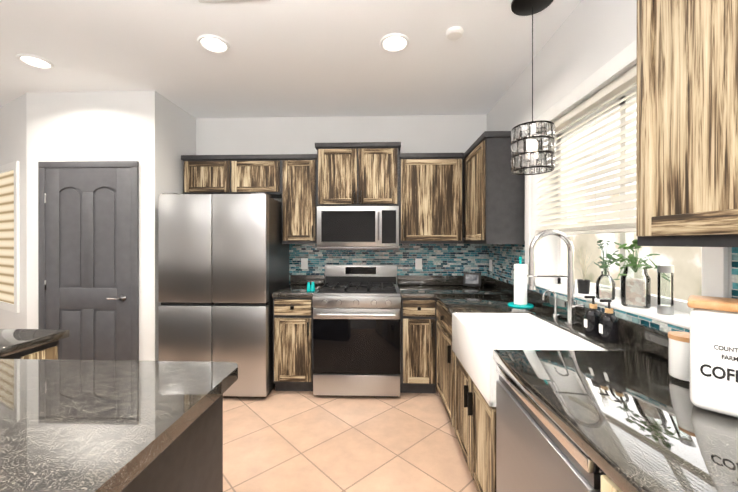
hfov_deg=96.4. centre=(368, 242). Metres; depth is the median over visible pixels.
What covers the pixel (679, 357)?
canister
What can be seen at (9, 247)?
window
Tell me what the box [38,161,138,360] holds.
door
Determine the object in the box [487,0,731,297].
wall
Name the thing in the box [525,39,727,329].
window
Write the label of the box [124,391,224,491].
base cabinet
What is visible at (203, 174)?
upper cabinet
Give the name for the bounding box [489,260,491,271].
electrical outlet
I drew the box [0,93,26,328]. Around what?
wall
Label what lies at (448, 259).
tile backsplash
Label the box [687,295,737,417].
coffee canister
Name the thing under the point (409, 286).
countertop
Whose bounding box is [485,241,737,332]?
tile backsplash
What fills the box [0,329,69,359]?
countertop
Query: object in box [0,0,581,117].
ceiling
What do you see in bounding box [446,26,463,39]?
smoke detector
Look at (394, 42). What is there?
recessed light
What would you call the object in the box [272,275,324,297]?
countertop
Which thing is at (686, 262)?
backdrop
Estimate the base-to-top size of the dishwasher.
0.872 m
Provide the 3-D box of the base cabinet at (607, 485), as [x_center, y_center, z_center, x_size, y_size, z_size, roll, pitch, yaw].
[0.814,0.925,0.422,0.635,0.874,0.615,0,0,2]
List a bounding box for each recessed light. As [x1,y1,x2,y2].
[17,54,53,68]
[197,34,229,52]
[380,33,408,51]
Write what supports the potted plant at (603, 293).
on the window at (714, 271)
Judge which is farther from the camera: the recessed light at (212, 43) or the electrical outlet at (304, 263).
the electrical outlet at (304, 263)
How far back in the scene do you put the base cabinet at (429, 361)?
2.65 m
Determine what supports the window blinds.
attached to the window at (714, 271)
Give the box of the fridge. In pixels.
[158,193,288,396]
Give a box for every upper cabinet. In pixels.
[181,155,236,194]
[237,154,280,197]
[281,154,316,243]
[313,142,400,205]
[399,153,463,243]
[463,131,523,243]
[636,0,737,246]
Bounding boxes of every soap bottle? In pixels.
[584,296,601,335]
[599,299,618,342]
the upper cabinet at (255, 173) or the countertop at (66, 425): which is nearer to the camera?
the countertop at (66, 425)
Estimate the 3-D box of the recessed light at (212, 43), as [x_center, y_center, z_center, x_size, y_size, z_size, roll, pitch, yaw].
[-1.056,-1.356,2.247,0.200,0.024,0.200,0,0,2]
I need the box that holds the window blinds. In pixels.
[535,65,636,235]
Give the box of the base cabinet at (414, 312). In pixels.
[400,298,428,392]
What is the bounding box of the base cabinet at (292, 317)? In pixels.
[273,297,312,390]
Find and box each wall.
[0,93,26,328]
[26,91,195,360]
[196,115,486,284]
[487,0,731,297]
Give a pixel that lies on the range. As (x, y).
(356, 330)
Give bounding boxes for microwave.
[317,206,398,249]
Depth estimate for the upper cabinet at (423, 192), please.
3.18 m
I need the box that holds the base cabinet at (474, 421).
[453,352,495,491]
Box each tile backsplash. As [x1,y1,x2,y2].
[289,244,484,283]
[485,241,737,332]
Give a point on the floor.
(290, 441)
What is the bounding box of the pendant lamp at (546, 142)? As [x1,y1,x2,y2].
[511,0,554,174]
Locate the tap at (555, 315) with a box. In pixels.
[542,290,559,319]
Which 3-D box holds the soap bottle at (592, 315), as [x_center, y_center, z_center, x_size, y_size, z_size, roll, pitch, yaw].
[1.089,0.351,1.605,0.076,0.188,0.072,0,0,2]
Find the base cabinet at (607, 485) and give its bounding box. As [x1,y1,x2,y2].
[601,473,622,491]
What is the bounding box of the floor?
[223,386,477,491]
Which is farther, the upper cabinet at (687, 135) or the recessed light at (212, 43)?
the recessed light at (212, 43)
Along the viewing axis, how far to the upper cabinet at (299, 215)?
3.22 m
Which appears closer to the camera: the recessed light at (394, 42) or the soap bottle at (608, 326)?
the soap bottle at (608, 326)
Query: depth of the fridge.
2.84 m
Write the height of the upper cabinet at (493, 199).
0.873 m
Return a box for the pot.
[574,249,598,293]
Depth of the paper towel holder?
2.29 m
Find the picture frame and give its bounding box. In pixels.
[463,272,480,285]
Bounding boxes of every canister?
[668,331,689,381]
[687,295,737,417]
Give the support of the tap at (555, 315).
on the countertop at (625, 413)
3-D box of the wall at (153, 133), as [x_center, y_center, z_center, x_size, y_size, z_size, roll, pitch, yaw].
[-2.493,-0.002,3.375,1.190,2.720,0.810,0,0,2]
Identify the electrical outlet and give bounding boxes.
[301,258,307,268]
[415,259,421,268]
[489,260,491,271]
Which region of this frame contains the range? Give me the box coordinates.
[312,265,400,396]
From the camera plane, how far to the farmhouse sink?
1.88 m
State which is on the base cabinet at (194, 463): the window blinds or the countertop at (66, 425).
the countertop at (66, 425)
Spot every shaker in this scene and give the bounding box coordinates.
[307,282,310,290]
[311,282,314,290]
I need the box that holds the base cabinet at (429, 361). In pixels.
[429,298,452,426]
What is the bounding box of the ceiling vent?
[198,0,269,2]
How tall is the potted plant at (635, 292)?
0.316 m
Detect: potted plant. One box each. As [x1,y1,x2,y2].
[595,240,619,299]
[602,239,670,307]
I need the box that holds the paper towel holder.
[508,257,533,307]
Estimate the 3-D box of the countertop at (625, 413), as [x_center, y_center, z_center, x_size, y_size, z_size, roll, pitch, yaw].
[0.842,0.416,1.378,0.645,0.140,4.250,0,0,2]
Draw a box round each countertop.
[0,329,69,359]
[0,359,237,491]
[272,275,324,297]
[397,275,431,297]
[428,275,737,491]
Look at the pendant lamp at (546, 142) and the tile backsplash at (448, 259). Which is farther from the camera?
the tile backsplash at (448, 259)
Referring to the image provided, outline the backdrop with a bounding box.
[567,103,701,300]
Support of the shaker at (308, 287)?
on the countertop at (297, 288)
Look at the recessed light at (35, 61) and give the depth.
2.46 m
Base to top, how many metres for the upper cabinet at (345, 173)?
0.610 m
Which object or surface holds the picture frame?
on the countertop at (625, 413)
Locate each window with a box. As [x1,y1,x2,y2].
[0,161,19,312]
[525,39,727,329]
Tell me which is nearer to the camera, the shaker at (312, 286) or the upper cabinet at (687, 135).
the upper cabinet at (687, 135)
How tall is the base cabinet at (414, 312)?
0.874 m
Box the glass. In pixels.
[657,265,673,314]
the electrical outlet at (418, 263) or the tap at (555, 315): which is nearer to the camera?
the tap at (555, 315)
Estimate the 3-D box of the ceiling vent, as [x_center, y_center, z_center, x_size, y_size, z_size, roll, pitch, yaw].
[-0.754,-1.349,1.736,0.400,0.019,0.220,0,0,2]
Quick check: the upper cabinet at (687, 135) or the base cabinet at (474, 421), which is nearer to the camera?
the upper cabinet at (687, 135)
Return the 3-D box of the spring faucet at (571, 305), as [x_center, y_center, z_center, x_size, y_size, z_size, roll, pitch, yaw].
[1.001,0.185,1.772,0.265,0.521,0.131,0,0,2]
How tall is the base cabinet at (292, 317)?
0.874 m
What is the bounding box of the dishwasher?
[496,363,603,491]
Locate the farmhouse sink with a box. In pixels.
[452,313,607,406]
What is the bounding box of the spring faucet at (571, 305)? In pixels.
[527,229,584,325]
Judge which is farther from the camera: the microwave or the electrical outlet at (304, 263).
the electrical outlet at (304, 263)
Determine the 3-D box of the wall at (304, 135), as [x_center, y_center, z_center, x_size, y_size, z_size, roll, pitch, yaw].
[-0.018,-0.002,3.619,3.740,2.720,0.150,0,0,2]

